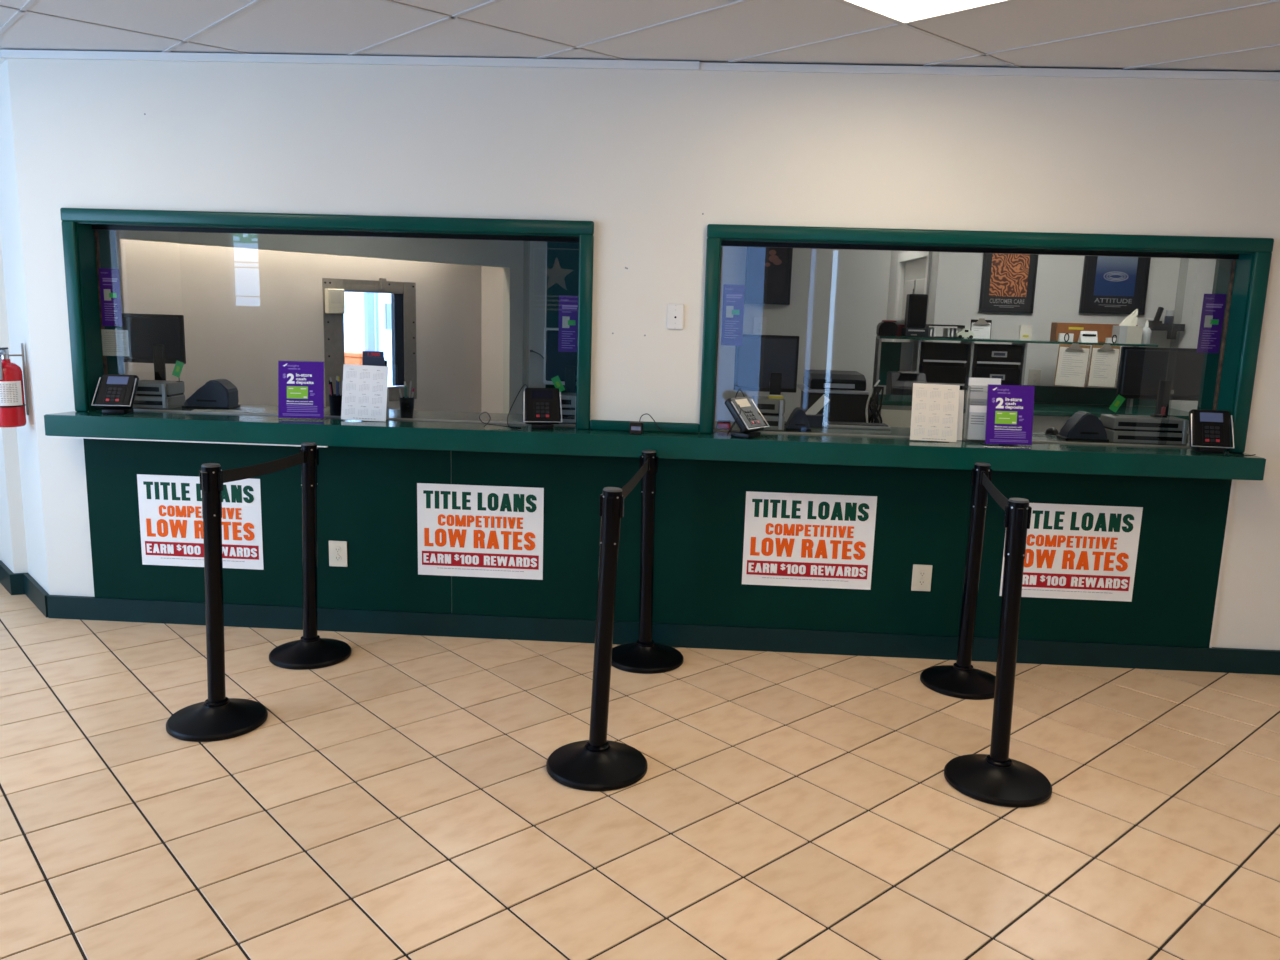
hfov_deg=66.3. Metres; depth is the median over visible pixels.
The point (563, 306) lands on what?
print
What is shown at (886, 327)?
handbag
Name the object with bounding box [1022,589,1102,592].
print
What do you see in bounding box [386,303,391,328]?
notice
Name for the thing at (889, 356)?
wall shelf
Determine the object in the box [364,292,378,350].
post
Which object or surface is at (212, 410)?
paper stack
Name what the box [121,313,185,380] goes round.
monitor
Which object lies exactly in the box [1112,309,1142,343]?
tissue box
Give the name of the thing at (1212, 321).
picture
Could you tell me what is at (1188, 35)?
ceiling
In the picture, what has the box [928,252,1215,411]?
wall
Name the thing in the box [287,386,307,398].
picture
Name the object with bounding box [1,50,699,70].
trim
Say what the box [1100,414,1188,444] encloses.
receipt printer
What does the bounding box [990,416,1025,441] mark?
print
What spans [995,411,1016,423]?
picture
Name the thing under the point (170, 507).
poster
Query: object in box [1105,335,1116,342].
cards
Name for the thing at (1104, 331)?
box
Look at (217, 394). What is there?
scanner
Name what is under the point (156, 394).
receipt printer
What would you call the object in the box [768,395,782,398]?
sticky note pad
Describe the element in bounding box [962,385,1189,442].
office desk
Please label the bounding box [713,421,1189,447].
countertop
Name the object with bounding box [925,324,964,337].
tray
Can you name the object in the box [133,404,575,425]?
countertop
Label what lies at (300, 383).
sign
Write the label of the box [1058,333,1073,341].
cards
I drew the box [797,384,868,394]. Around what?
tray
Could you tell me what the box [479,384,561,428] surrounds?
card terminal
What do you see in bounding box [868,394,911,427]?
file cabinet
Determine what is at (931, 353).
bin
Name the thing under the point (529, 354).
wall outlet
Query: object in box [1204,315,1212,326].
picture
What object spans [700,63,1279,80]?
trim
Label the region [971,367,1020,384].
bin
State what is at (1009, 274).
picture
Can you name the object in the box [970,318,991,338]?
clipboard
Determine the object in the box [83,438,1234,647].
panelling
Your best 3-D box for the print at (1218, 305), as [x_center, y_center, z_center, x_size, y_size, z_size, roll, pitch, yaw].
[2.632,-0.708,4.505,0.074,0.202,0.001,2,10,3]
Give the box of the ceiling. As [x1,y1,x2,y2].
[0,0,1279,71]
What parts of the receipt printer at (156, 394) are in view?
post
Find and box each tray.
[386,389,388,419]
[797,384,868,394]
[805,394,829,427]
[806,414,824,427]
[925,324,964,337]
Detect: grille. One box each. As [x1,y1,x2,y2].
[330,292,340,303]
[909,296,926,325]
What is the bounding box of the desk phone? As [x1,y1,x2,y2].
[1148,307,1163,327]
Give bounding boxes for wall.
[0,59,49,594]
[7,59,1279,649]
[115,230,545,413]
[344,292,392,386]
[715,246,881,421]
[876,250,934,393]
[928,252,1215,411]
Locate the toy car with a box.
[955,328,973,338]
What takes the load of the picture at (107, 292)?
attached to the placard at (109, 279)
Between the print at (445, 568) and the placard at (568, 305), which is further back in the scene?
the print at (445, 568)
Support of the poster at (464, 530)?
attached to the panelling
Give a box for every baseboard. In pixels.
[0,560,48,617]
[47,595,1279,674]
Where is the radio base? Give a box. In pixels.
[901,327,928,337]
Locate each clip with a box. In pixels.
[172,360,183,381]
[551,376,564,392]
[1109,395,1124,415]
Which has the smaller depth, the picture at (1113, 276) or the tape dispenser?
the tape dispenser
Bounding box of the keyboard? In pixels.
[824,421,890,429]
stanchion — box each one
[166,450,306,741]
[269,442,351,669]
[546,458,649,790]
[611,450,683,673]
[920,462,995,699]
[944,471,1051,807]
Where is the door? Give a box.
[892,251,931,341]
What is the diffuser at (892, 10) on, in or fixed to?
attached to the recessed light
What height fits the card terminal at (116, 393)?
0.181 m
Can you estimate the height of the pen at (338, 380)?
0.191 m
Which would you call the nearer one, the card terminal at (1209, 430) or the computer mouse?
the card terminal at (1209, 430)
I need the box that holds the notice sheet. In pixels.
[101,329,128,355]
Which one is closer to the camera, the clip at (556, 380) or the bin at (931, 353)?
the clip at (556, 380)
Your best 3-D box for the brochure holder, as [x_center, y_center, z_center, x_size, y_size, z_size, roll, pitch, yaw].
[-1.277,-0.456,4.720,0.120,0.328,0.046,2,10,3]
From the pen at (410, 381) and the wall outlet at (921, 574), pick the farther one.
the pen at (410, 381)
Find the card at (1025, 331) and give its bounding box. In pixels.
[1018,325,1032,339]
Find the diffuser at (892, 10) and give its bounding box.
[850,0,997,20]
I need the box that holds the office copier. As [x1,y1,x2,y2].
[797,369,868,422]
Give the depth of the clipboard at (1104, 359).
6.55 m
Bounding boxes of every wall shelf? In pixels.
[872,335,1157,406]
[1143,323,1184,339]
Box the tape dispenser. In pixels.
[717,420,730,428]
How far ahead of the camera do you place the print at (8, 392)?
4.70 m
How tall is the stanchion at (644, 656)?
0.985 m
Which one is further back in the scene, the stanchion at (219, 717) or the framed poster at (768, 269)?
the framed poster at (768, 269)
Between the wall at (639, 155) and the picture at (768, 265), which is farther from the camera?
the picture at (768, 265)
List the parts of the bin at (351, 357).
lid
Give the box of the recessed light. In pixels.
[836,0,1015,24]
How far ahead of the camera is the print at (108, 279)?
4.74 m
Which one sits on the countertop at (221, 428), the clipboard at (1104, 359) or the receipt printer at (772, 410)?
the receipt printer at (772, 410)
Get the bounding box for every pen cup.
[329,394,341,415]
[399,396,413,418]
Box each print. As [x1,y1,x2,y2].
[0,384,17,401]
[103,278,116,317]
[287,390,319,415]
[389,308,390,324]
[445,568,523,571]
[562,305,577,347]
[725,294,741,337]
[762,577,835,580]
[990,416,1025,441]
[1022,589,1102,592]
[1069,327,1083,329]
[1201,304,1222,347]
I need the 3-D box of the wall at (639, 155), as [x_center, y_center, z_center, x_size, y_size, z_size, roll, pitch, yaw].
[1.279,-0.500,4.631,8.400,2.685,0.300,2,10,3]
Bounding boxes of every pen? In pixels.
[330,377,333,394]
[337,377,339,394]
[409,381,411,397]
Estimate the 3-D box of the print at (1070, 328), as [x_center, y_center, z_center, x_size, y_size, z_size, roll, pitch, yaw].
[2.984,-1.037,6.699,0.100,0.016,0.001,2,10,3]
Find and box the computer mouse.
[1032,427,1058,434]
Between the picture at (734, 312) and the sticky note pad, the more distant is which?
the sticky note pad
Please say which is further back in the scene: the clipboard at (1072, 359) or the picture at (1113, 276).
the picture at (1113, 276)
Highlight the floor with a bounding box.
[0,583,1279,959]
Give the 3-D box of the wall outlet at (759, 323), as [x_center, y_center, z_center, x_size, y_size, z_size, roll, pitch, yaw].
[0.812,-1.040,6.642,0.090,0.128,0.009,2,10,3]
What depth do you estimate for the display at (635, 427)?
4.49 m
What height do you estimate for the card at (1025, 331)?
0.102 m
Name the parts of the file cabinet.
drawer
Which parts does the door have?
trim, panel, trim, panel, trim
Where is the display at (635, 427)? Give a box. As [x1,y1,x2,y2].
[629,413,700,433]
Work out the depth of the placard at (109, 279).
4.75 m
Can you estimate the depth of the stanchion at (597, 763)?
3.38 m
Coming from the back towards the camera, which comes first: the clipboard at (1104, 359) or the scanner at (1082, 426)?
the clipboard at (1104, 359)
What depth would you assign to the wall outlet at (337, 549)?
4.76 m
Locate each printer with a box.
[133,380,184,408]
[559,392,575,422]
[751,396,784,429]
[886,371,926,394]
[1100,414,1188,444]
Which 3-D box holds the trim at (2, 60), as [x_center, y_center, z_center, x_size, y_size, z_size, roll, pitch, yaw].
[-3.061,-1.972,4.634,0.028,0.033,0.514,-7,13,-42]
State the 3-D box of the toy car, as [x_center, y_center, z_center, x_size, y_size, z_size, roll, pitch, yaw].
[2.198,-0.990,6.625,0.118,0.068,0.064,2,10,3]
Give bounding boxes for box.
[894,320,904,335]
[1050,322,1137,342]
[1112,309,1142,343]
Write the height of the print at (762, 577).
0.003 m
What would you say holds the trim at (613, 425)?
attached to the wall at (639, 155)
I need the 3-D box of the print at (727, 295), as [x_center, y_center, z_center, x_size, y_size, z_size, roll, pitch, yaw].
[0.440,-0.769,4.605,0.074,0.202,0.001,2,10,3]
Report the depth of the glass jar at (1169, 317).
6.95 m
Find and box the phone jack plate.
[667,304,683,329]
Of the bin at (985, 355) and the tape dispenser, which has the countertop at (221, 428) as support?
the tape dispenser
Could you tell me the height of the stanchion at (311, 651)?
0.986 m
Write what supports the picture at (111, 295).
attached to the placard at (109, 279)
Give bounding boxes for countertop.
[44,404,1265,480]
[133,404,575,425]
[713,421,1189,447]
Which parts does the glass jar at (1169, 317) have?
jar lid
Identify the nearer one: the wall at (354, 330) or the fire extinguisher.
the fire extinguisher
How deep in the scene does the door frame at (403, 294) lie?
8.74 m
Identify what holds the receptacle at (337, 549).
attached to the wall outlet at (337, 549)
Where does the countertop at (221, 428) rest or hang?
attached to the wall at (639, 155)
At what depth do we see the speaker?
6.62 m
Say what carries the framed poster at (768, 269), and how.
attached to the wall at (832, 310)
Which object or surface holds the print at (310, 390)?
attached to the sign at (300, 383)
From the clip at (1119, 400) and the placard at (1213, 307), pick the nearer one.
the placard at (1213, 307)
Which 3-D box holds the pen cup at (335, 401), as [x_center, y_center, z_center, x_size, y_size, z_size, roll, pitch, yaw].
[-1.499,-0.369,4.835,0.073,0.104,0.073,2,10,3]
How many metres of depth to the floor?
3.20 m
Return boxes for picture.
[104,289,110,300]
[109,293,116,297]
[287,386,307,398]
[562,316,569,327]
[568,320,574,324]
[726,306,733,317]
[732,310,739,314]
[750,247,786,298]
[989,253,1029,296]
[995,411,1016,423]
[1094,256,1137,295]
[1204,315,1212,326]
[1210,319,1218,324]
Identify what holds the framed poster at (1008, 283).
attached to the wall at (1180, 285)
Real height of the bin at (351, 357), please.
1.050 m
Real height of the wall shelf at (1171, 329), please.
0.110 m
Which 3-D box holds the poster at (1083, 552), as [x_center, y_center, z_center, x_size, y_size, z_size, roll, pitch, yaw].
[2.008,0.337,4.567,0.610,0.452,0.004,2,10,3]
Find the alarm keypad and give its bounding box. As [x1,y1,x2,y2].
[325,289,344,313]
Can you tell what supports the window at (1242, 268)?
in the wall at (639, 155)
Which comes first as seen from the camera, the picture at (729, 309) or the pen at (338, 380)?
the picture at (729, 309)
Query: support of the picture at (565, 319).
attached to the placard at (568, 305)
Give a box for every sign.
[278,361,325,419]
[982,385,1034,445]
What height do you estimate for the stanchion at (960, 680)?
1.000 m
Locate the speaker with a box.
[904,289,927,327]
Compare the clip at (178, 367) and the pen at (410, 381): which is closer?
the pen at (410, 381)
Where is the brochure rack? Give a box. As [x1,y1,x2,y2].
[964,378,1000,439]
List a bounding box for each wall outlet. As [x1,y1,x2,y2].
[329,541,347,566]
[526,346,532,359]
[753,317,766,334]
[911,564,931,590]
[1028,369,1041,385]
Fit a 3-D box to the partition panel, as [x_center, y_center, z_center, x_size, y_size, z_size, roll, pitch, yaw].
[-0.281,-0.282,5.234,0.466,1.955,0.032,2,10,3]
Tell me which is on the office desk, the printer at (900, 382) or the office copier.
the printer at (900, 382)
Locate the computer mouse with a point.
(1050, 431)
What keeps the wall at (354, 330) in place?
on the ground
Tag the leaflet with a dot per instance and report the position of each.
(961, 392)
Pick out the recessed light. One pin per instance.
(903, 12)
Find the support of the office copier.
on the stand
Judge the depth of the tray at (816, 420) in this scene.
4.96 m
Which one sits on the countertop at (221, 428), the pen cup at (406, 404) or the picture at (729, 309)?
the pen cup at (406, 404)
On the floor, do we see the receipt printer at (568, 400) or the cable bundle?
the cable bundle
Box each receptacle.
[334,546,340,552]
[335,555,340,560]
[918,579,924,585]
[919,570,925,576]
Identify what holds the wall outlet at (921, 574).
attached to the panelling
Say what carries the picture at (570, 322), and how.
attached to the placard at (568, 305)
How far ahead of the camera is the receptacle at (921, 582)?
4.63 m
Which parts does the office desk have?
panel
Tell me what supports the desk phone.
on the wall shelf at (1171, 329)
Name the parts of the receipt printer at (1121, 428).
post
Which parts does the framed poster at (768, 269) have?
frame rail, frame rail, frame rail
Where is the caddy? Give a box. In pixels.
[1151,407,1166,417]
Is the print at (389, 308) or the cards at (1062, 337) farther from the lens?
the print at (389, 308)
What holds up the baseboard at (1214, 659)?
attached to the wall at (639, 155)
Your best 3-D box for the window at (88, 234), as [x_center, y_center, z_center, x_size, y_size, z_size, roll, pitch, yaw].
[-1.455,-0.777,4.721,2.488,0.950,0.328,2,10,3]
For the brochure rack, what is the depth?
4.54 m
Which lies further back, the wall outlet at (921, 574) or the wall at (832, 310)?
the wall at (832, 310)
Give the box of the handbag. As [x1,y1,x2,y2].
[876,320,897,335]
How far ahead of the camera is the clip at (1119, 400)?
4.78 m
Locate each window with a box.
[60,208,593,429]
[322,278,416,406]
[699,224,1273,452]
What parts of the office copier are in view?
scanner lid, control panel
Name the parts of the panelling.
panel, panel, panel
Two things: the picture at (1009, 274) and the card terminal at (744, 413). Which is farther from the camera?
the picture at (1009, 274)
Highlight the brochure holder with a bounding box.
[362,351,388,419]
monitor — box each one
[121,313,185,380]
[544,328,576,392]
[734,334,798,424]
[1116,346,1203,415]
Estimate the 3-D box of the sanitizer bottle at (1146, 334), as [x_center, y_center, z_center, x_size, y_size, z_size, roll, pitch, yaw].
[3.404,-1.000,6.581,0.067,0.172,0.064,2,10,3]
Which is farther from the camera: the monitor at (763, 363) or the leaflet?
the monitor at (763, 363)
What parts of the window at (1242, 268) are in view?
casing, casing, casing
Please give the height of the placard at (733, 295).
0.282 m
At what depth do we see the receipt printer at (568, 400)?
4.83 m
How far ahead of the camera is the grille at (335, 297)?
8.07 m
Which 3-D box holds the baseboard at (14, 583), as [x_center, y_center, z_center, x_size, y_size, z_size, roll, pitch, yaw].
[-4.289,0.496,5.455,2.857,0.115,0.446,4,10,14]
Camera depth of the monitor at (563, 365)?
5.03 m
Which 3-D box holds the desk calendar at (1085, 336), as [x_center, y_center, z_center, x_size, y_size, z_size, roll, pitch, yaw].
[3.039,-0.972,6.637,0.110,0.075,0.060,2,10,3]
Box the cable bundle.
[865,380,883,422]
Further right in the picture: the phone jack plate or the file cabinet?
the file cabinet
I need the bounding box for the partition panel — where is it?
[544,242,578,392]
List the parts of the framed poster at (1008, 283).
frame rail, frame rail, frame rail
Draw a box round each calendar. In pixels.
[341,364,387,421]
[910,383,959,441]
[1078,331,1097,342]
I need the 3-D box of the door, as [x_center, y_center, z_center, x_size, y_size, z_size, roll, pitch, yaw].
[2.219,-0.793,8.036,0.120,2.130,1.140,2,10,3]
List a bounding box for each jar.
[1164,310,1173,323]
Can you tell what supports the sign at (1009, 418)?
on the countertop at (221, 428)
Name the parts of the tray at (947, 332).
tray lid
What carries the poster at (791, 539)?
attached to the panelling
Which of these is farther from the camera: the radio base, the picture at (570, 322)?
the radio base
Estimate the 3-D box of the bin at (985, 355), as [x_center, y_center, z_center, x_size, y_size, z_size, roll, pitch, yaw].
[2.436,-0.854,6.738,0.300,0.155,0.248,2,10,3]
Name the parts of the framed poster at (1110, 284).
frame rail, frame rail, frame rail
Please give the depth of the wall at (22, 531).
4.95 m
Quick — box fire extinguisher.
[0,343,28,426]
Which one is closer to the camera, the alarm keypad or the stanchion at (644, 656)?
the stanchion at (644, 656)
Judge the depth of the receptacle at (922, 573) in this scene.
4.62 m
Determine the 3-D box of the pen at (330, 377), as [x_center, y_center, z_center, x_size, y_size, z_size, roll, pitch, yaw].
[-1.510,-0.412,4.816,0.030,0.187,0.011,-7,13,-41]
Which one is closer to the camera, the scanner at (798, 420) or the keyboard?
the scanner at (798, 420)
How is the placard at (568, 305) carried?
attached to the window at (88, 234)
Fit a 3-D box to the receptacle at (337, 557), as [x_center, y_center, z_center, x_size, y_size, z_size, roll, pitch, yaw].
[-1.470,0.380,4.765,0.033,0.033,0.003,2,10,3]
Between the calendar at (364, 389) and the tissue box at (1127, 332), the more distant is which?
the tissue box at (1127, 332)
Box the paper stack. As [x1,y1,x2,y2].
[191,409,246,412]
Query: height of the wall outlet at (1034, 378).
0.128 m
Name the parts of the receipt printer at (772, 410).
post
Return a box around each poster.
[137,474,263,569]
[417,483,543,579]
[742,491,876,589]
[744,247,792,304]
[979,253,1038,312]
[999,503,1142,601]
[1079,256,1150,314]
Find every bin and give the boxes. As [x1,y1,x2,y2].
[344,351,362,364]
[919,342,968,366]
[919,365,966,389]
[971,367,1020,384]
[972,343,1022,368]
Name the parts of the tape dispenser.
lid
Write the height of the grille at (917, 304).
0.200 m
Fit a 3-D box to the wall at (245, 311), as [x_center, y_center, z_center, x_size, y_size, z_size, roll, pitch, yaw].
[-1.869,-1.372,9.037,0.500,2.685,6.700,8,12,32]
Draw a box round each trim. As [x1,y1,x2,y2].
[0,50,5,63]
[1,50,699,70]
[590,420,698,432]
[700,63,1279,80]
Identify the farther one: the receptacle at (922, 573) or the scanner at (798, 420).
the scanner at (798, 420)
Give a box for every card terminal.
[91,374,138,413]
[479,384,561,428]
[725,389,769,438]
[1189,409,1255,455]
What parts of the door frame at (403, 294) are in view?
head rail, sash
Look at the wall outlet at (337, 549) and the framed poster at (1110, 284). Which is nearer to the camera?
the wall outlet at (337, 549)
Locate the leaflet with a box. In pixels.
[957,390,963,439]
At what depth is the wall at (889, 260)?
8.78 m
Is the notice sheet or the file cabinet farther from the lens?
the file cabinet
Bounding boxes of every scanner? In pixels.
[181,379,239,409]
[784,407,811,431]
[1056,411,1108,441]
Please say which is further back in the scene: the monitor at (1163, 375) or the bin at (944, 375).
the bin at (944, 375)
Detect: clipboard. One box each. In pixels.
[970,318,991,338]
[1054,343,1090,387]
[1087,344,1120,387]
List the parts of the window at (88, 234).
casing, casing, pane, casing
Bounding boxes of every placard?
[99,268,121,325]
[558,295,577,351]
[721,284,744,345]
[1197,294,1225,352]
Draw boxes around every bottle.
[1141,318,1152,343]

